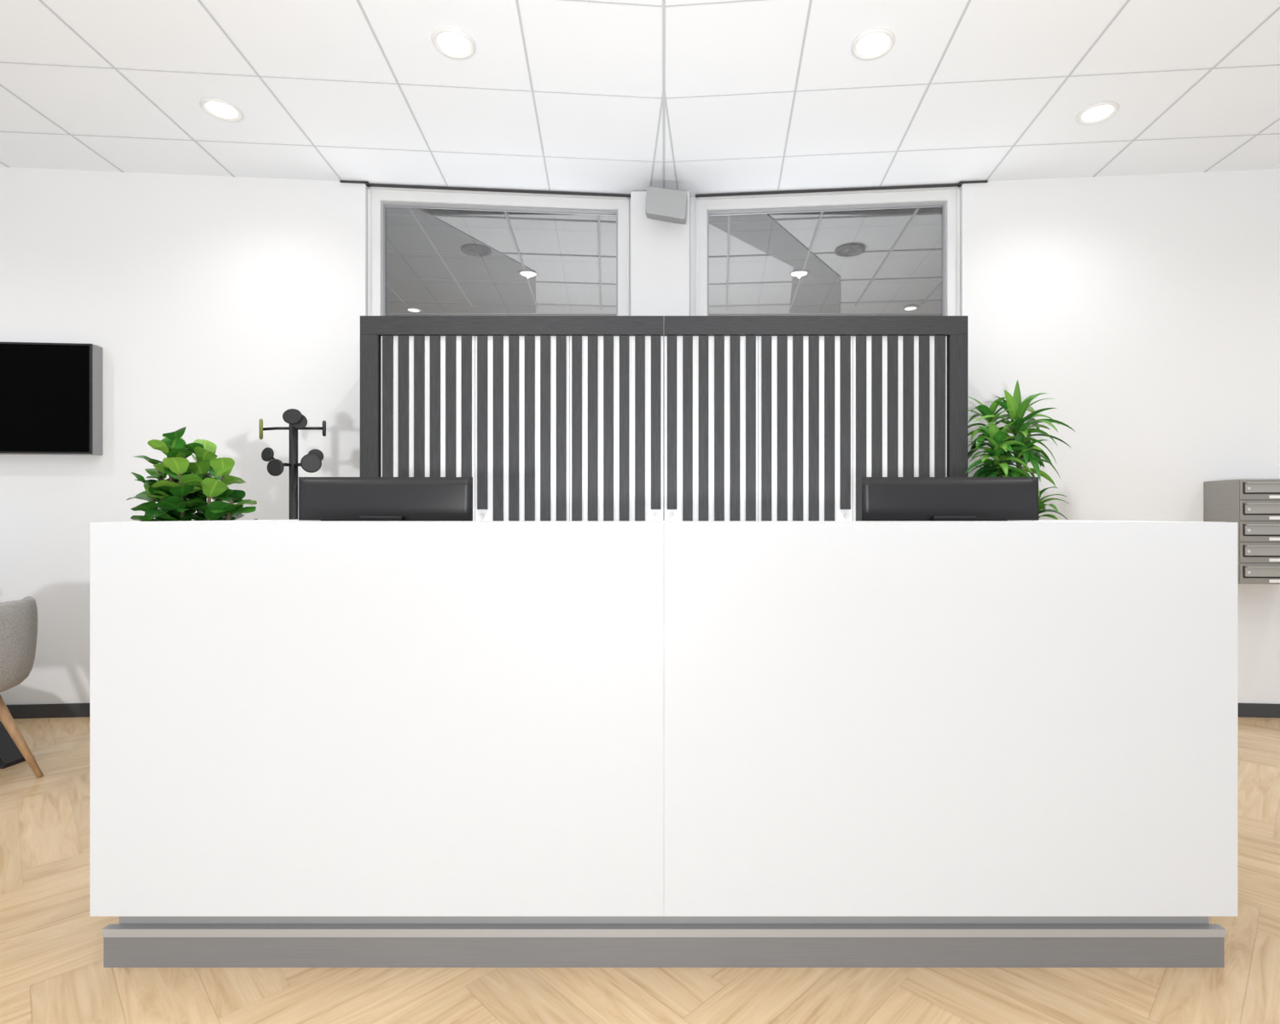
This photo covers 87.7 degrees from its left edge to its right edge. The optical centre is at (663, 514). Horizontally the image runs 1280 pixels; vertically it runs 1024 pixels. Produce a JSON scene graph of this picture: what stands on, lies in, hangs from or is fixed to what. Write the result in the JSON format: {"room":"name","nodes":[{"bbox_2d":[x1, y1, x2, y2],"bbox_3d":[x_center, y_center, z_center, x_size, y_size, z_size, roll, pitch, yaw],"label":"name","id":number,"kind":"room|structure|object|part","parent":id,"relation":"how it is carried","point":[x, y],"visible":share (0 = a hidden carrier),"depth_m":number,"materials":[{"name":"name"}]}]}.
{"room":"lobby","nodes":[
{"label":"lobby","id":0,"kind":"room"},
{"bbox_2d":[0,166,630,704],"bbox_3d":[-2.498,-0.405,3.950,5.000,3.110,0.180,0,0,-5],"label":"wall","id":1,"kind":"structure","parent":0,"point":[216,306],"depth_m":3.83,"materials":[{"name":"white paint"}]},
{"bbox_2d":[5,703,89,718],"bbox_3d":[-3.362,1.111,3.778,3.250,0.078,0.012,0,0,-5],"label":"baseboard","id":2,"kind":"structure","parent":1,"relation":"attached to","point":[61,710],"depth_m":3.76,"materials":[{"name":"grey"}]},
{"bbox_2d":[0,342,102,455],"bbox_3d":[-3.745,-0.645,3.707,1.100,0.615,0.085,0,0,-5],"label":"television","id":3,"kind":"object","parent":1,"relation":"attached to","point":[51,393],"visible":1,"depth_m":3.70,"materials":[{"name":"grey plastic"}]},
{"bbox_2d":[339,180,630,197],"bbox_3d":[-1.046,-1.952,3.993,1.714,0.010,0.043,0,0,-5],"label":"trim","id":4,"kind":"structure","parent":1,"relation":"attached to","point":[368,184],"depth_m":4.00,"materials":[{"name":"grey metal"}]},
{"bbox_2d":[367,186,628,315],"bbox_3d":[-0.992,-1.454,4.076,1.552,1.008,0.109,0,0,-5],"label":"window","id":5,"kind":"structure","parent":1,"relation":"in","point":[379,198],"depth_m":4.03,"materials":[{"name":"white paint"}]},
{"bbox_2d":[0,0,1279,314],"bbox_3d":[0.000,-1.979,2.086,10.000,0.062,8.828,0,0,0],"label":"ceiling","id":6,"kind":"structure","parent":0,"point":[602,96],"depth_m":3.22,"materials":[{"name":"white tile"}]},
{"bbox_2d":[199,98,243,122],"bbox_3d":[-2.137,-1.954,3.219,0.176,0.011,0.176,0,0,0],"label":"recessed light","id":7,"kind":"object","parent":6,"relation":"in","point":[220,109],"visible":1,"depth_m":3.21,"materials":[{"name":"white plastic"}]},
{"bbox_2d":[405,307,422,312],"bbox_3d":[-2.373,-1.942,6.317,0.146,0.012,0.146,0,0,0],"label":"recessed light","id":8,"kind":"object","parent":6,"relation":"in","point":[409,309],"visible":1,"depth_m":6.31,"materials":[{"name":"grey metal"}]},
{"bbox_2d":[431,27,476,58],"bbox_3d":[-0.872,-1.954,2.765,0.176,0.011,0.176,0,0,0],"label":"recessed light","id":9,"kind":"object","parent":6,"relation":"in","point":[450,42],"visible":1,"depth_m":2.76,"materials":[{"name":"white plastic"}]},
{"bbox_2d":[460,244,491,256],"bbox_3d":[-1.382,-1.942,4.900,0.214,0.016,0.214,0,0,0],"label":"ceiling vent","id":10,"kind":"object","parent":6,"relation":"in","point":[475,250],"visible":1,"depth_m":4.88,"materials":[{"name":"grey"}]},
{"bbox_2d":[834,244,865,256],"bbox_3d":[1.369,-1.942,4.900,0.214,0.016,0.214,0,0,0],"label":"ceiling vent","id":11,"kind":"object","parent":6,"relation":"in","point":[848,250],"visible":1,"depth_m":4.88,"materials":[{"name":"grey"}]},
{"bbox_2d":[850,28,895,59],"bbox_3d":[0.870,-1.954,2.770,0.176,0.011,0.176,0,0,0],"label":"recessed light","id":12,"kind":"object","parent":6,"relation":"in","point":[872,43],"visible":1,"depth_m":2.76,"materials":[{"name":"white plastic"}]},
{"bbox_2d":[901,305,919,310],"bbox_3d":[2.321,-1.942,6.266,0.145,0.012,0.145,0,0,0],"label":"recessed light","id":13,"kind":"object","parent":6,"relation":"in","point":[908,307],"visible":1,"depth_m":6.25,"materials":[{"name":"grey metal"}]},
{"bbox_2d":[1076,101,1119,124],"bbox_3d":[2.114,-1.954,3.246,0.176,0.011,0.176,0,0,0],"label":"recessed light","id":14,"kind":"object","parent":6,"relation":"in","point":[1100,112],"visible":1,"depth_m":3.24,"materials":[{"name":"white plastic"}]},
{"bbox_2d":[0,716,1279,1023],"bbox_3d":[0.000,1.175,2.300,10.000,0.050,8.600,0,0,0],"label":"floor","id":15,"kind":"structure","parent":0,"point":[52,971],"depth_m":1.64,"materials":[{"name":"brown wood"}]},
{"bbox_2d":[0,721,34,768],"bbox_3d":[-3.661,0.785,3.126,1.060,0.730,1.062,0,0,-41],"label":"side table","id":16,"kind":"object","parent":15,"relation":"on","point":[10,755],"visible":0.83,"depth_m":3.08,"materials":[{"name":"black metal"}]},
{"bbox_2d":[0,596,43,777],"bbox_3d":[-3.060,0.763,2.800,0.670,0.784,0.577,0,0,0],"label":"tub chair","id":17,"kind":"object","parent":15,"relation":"on","point":[18,618],"visible":1,"depth_m":2.88,"materials":[{"name":"grey fabric"}]},
{"bbox_3d":[-2.829,0.959,2.904,0.209,0.392,0.044,0,0,-16],"label":"leg","id":18,"kind":"part","parent":17,"relation":"part of","materials":[{"name":"brown wood"}]},
{"bbox_2d":[126,426,257,521],"bbox_3d":[-2.106,0.378,2.990,0.451,1.543,0.410,0,0,28],"label":"fig","id":19,"kind":"object","parent":15,"relation":"on","point":[178,497],"visible":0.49,"depth_m":2.94,"materials":[{"name":"green plant"}]},
{"bbox_3d":[-2.114,0.231,2.982,0.297,1.142,0.217,0,0,25],"label":"stem","id":20,"kind":"part","parent":19,"relation":"part of","materials":[{"name":"green plant"}]},
{"bbox_2d":[259,408,325,519],"bbox_3d":[-1.780,0.330,3.200,0.400,1.639,0.400,0,0,0],"label":"coat rack","id":21,"kind":"object","parent":15,"relation":"on","point":[311,462],"visible":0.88,"depth_m":3.17,"materials":[{"name":"black metal"}]},
{"bbox_2d":[360,315,663,521],"bbox_3d":[-0.800,0.052,3.674,1.599,2.196,0.372,0,0,0],"label":"partition","id":22,"kind":"object","parent":15,"relation":"on","point":[550,418],"visible":0.44,"depth_m":3.50,"materials":[{"name":"black wood"}]},
{"bbox_3d":[-1.248,0.054,3.529,0.497,1.998,0.018,0,0,0],"label":"door","id":23,"kind":"part","parent":22,"relation":"part of","materials":[{"name":"white"}]},
{"bbox_3d":[-0.800,-0.996,3.519,1.599,0.099,0.038,0,0,0],"label":"rail","id":24,"kind":"part","parent":22,"relation":"part of","materials":[{"name":"black wood"}]},
{"bbox_3d":[-0.750,0.054,3.529,0.497,1.998,0.018,0,0,0],"label":"door","id":25,"kind":"part","parent":22,"relation":"part of","materials":[{"name":"white"}]},
{"bbox_3d":[-0.251,0.054,3.529,0.497,1.998,0.018,0,0,0],"label":"door","id":26,"kind":"part","parent":22,"relation":"part of","materials":[{"name":"white"}]},
{"bbox_2d":[89,519,1237,967],"bbox_3d":[0.000,0.585,2.130,2.862,1.131,0.940,0,0,0],"label":"reception desk","id":27,"kind":"object","parent":15,"relation":"on","point":[313,743],"visible":0.97,"depth_m":1.66,"materials":[{"name":"white laminate"}]},
{"bbox_3d":[-0.716,0.511,1.675,1.431,0.982,0.030,0,0,0],"label":"panel","id":28,"kind":"part","parent":27,"relation":"part of","materials":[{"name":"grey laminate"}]},
{"bbox_2d":[298,477,472,521],"bbox_3d":[-0.921,0.142,2.180,0.573,0.533,0.220,0,0,0],"label":"monitor","id":29,"kind":"object","parent":27,"relation":"on","point":[320,498],"visible":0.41,"depth_m":2.19,"materials":[{"name":"black plastic"}]},
{"bbox_2d":[118,519,1209,522],"bbox_3d":[0.000,0.034,2.145,2.860,0.030,0.910,0,0,0],"label":"countertop","id":30,"kind":"structure","parent":27,"relation":"on","point":[247,520],"depth_m":1.74,"materials":[{"name":"white laminate"}]},
{"bbox_2d":[861,477,1038,521],"bbox_3d":[0.946,0.142,2.180,0.584,0.533,0.220,0,0,0],"label":"monitor","id":31,"kind":"object","parent":27,"relation":"on","point":[882,498],"visible":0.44,"depth_m":2.19,"materials":[{"name":"black plastic"}]},
{"bbox_3d":[0.716,0.511,1.675,1.431,0.982,0.030,0,0,0],"label":"panel","id":32,"kind":"part","parent":27,"relation":"part of","materials":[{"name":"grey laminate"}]},
{"bbox_2d":[663,315,967,521],"bbox_3d":[0.800,0.052,3.674,1.599,2.196,0.372,0,0,0],"label":"partition","id":33,"kind":"object","parent":15,"relation":"on","point":[767,418],"visible":0.53,"depth_m":3.50,"materials":[{"name":"black wood"}]},
{"bbox_3d":[0.251,0.054,3.529,0.497,1.998,0.018,0,0,0],"label":"door","id":34,"kind":"part","parent":33,"relation":"part of","materials":[{"name":"white"}]},
{"bbox_3d":[0.750,0.054,3.529,0.497,1.998,0.018,0,0,0],"label":"door","id":35,"kind":"part","parent":33,"relation":"part of","materials":[{"name":"white"}]},
{"bbox_3d":[0.800,-0.996,3.519,1.599,0.099,0.038,0,0,0],"label":"rail","id":36,"kind":"part","parent":33,"relation":"part of","materials":[{"name":"black wood"}]},
{"bbox_3d":[1.248,0.054,3.529,0.497,1.998,0.018,0,0,0],"label":"door","id":37,"kind":"part","parent":33,"relation":"part of","materials":[{"name":"white"}]},
{"bbox_2d":[965,379,1075,519],"bbox_3d":[1.824,0.225,3.494,0.550,1.850,0.484,0,0,0],"label":"dracaena","id":38,"kind":"object","parent":15,"relation":"on","point":[1002,445],"visible":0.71,"depth_m":3.43,"materials":[{"name":"green plant"}]},
{"bbox_3d":[1.826,0.154,3.495,0.250,1.297,0.170,0,0,0],"label":"stem","id":39,"kind":"part","parent":38,"relation":"part of","materials":[{"name":"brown plant"}]},
{"bbox_2d":[630,191,689,315],"bbox_3d":[-0.022,-0.402,4.135,0.355,3.104,0.230,0,0,0],"label":"wall","id":40,"kind":"structure","parent":0,"point":[660,249],"depth_m":4.02,"materials":[{"name":"white paint"}]},
{"bbox_2d":[645,186,686,223],"bbox_3d":[0.015,-1.819,3.941,0.247,0.210,0.162,0,0,0],"label":"wall speaker","id":41,"kind":"object","parent":40,"relation":"attached to","point":[662,204],"visible":1,"depth_m":3.86,"materials":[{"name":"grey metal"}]},
{"bbox_2d":[385,314,942,315],"bbox_3d":[0.000,-0.405,6.550,6.400,3.110,0.100,0,0,0],"label":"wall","id":42,"kind":"structure","parent":0,"point":[386,314],"depth_m":6.50,"materials":[{"name":"grey"}]},
{"bbox_2d":[689,168,1279,703],"bbox_3d":[2.498,-0.405,3.950,5.000,3.110,0.180,0,0,5],"label":"wall","id":43,"kind":"structure","parent":0,"point":[1147,306],"depth_m":3.84,"materials":[{"name":"white paint"}]},
{"bbox_2d":[696,186,960,315],"bbox_3d":[0.983,-1.454,4.077,1.569,1.008,0.109,0,0,5],"label":"window","id":44,"kind":"structure","parent":43,"relation":"in","point":[947,198],"depth_m":4.03,"materials":[{"name":"white paint"}]},
{"bbox_2d":[695,180,988,197],"bbox_3d":[1.046,-1.952,3.993,1.714,0.010,0.043,0,0,5],"label":"trim","id":45,"kind":"structure","parent":43,"relation":"attached to","point":[959,184],"depth_m":4.00,"materials":[{"name":"grey metal"}]},
{"bbox_2d":[1203,478,1279,584],"bbox_3d":[3.274,0.091,3.647,0.403,0.558,0.285,0,0,5],"label":"mailbox","id":46,"kind":"object","parent":43,"relation":"attached to","point":[1254,504],"visible":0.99,"depth_m":3.53,"materials":[{"name":"silver metal"}]},
{"bbox_3d":[3.263,0.314,3.525,0.395,0.105,0.007,0,0,5],"label":"door","id":47,"kind":"part","parent":46,"relation":"part of","materials":[{"name":"silver metal"}]},
{"bbox_3d":[3.263,0.202,3.525,0.395,0.105,0.007,0,0,5],"label":"door","id":48,"kind":"part","parent":46,"relation":"part of","materials":[{"name":"silver metal"}]},
{"bbox_3d":[3.263,0.091,3.525,0.395,0.105,0.007,0,0,5],"label":"door","id":49,"kind":"part","parent":46,"relation":"part of","materials":[{"name":"silver metal"}]},
{"bbox_3d":[3.263,-0.021,3.525,0.395,0.105,0.007,0,0,5],"label":"door","id":50,"kind":"part","parent":46,"relation":"part of","materials":[{"name":"silver metal"}]},
{"bbox_3d":[3.263,-0.132,3.525,0.395,0.105,0.007,0,0,5],"label":"door","id":51,"kind":"part","parent":46,"relation":"part of","materials":[{"name":"silver metal"}]},
{"bbox_3d":[3.259,0.352,3.520,0.105,0.016,0.003,0,0,5],"label":"name plate","id":52,"kind":"part","parent":46,"relation":"part of","materials":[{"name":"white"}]},
{"bbox_3d":[3.259,0.241,3.520,0.105,0.016,0.003,0,0,5],"label":"name plate","id":53,"kind":"part","parent":46,"relation":"part of","materials":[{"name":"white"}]},
{"bbox_3d":[3.259,0.130,3.520,0.105,0.016,0.003,0,0,5],"label":"name plate","id":54,"kind":"part","parent":46,"relation":"part of","materials":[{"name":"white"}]},
{"bbox_3d":[3.259,0.018,3.520,0.105,0.016,0.003,0,0,5],"label":"name plate","id":55,"kind":"part","parent":46,"relation":"part of","materials":[{"name":"white plastic"}]},
{"bbox_3d":[3.259,-0.093,3.520,0.105,0.016,0.003,0,0,5],"label":"name plate","id":56,"kind":"part","parent":46,"relation":"part of","materials":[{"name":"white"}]},
{"bbox_2d":[1237,703,1279,717],"bbox_3d":[3.362,1.111,3.778,3.250,0.078,0.012,0,0,5],"label":"baseboard","id":57,"kind":"structure","parent":43,"relation":"attached to","point":[1253,710],"depth_m":3.77,"materials":[{"name":"grey"}]}
]}

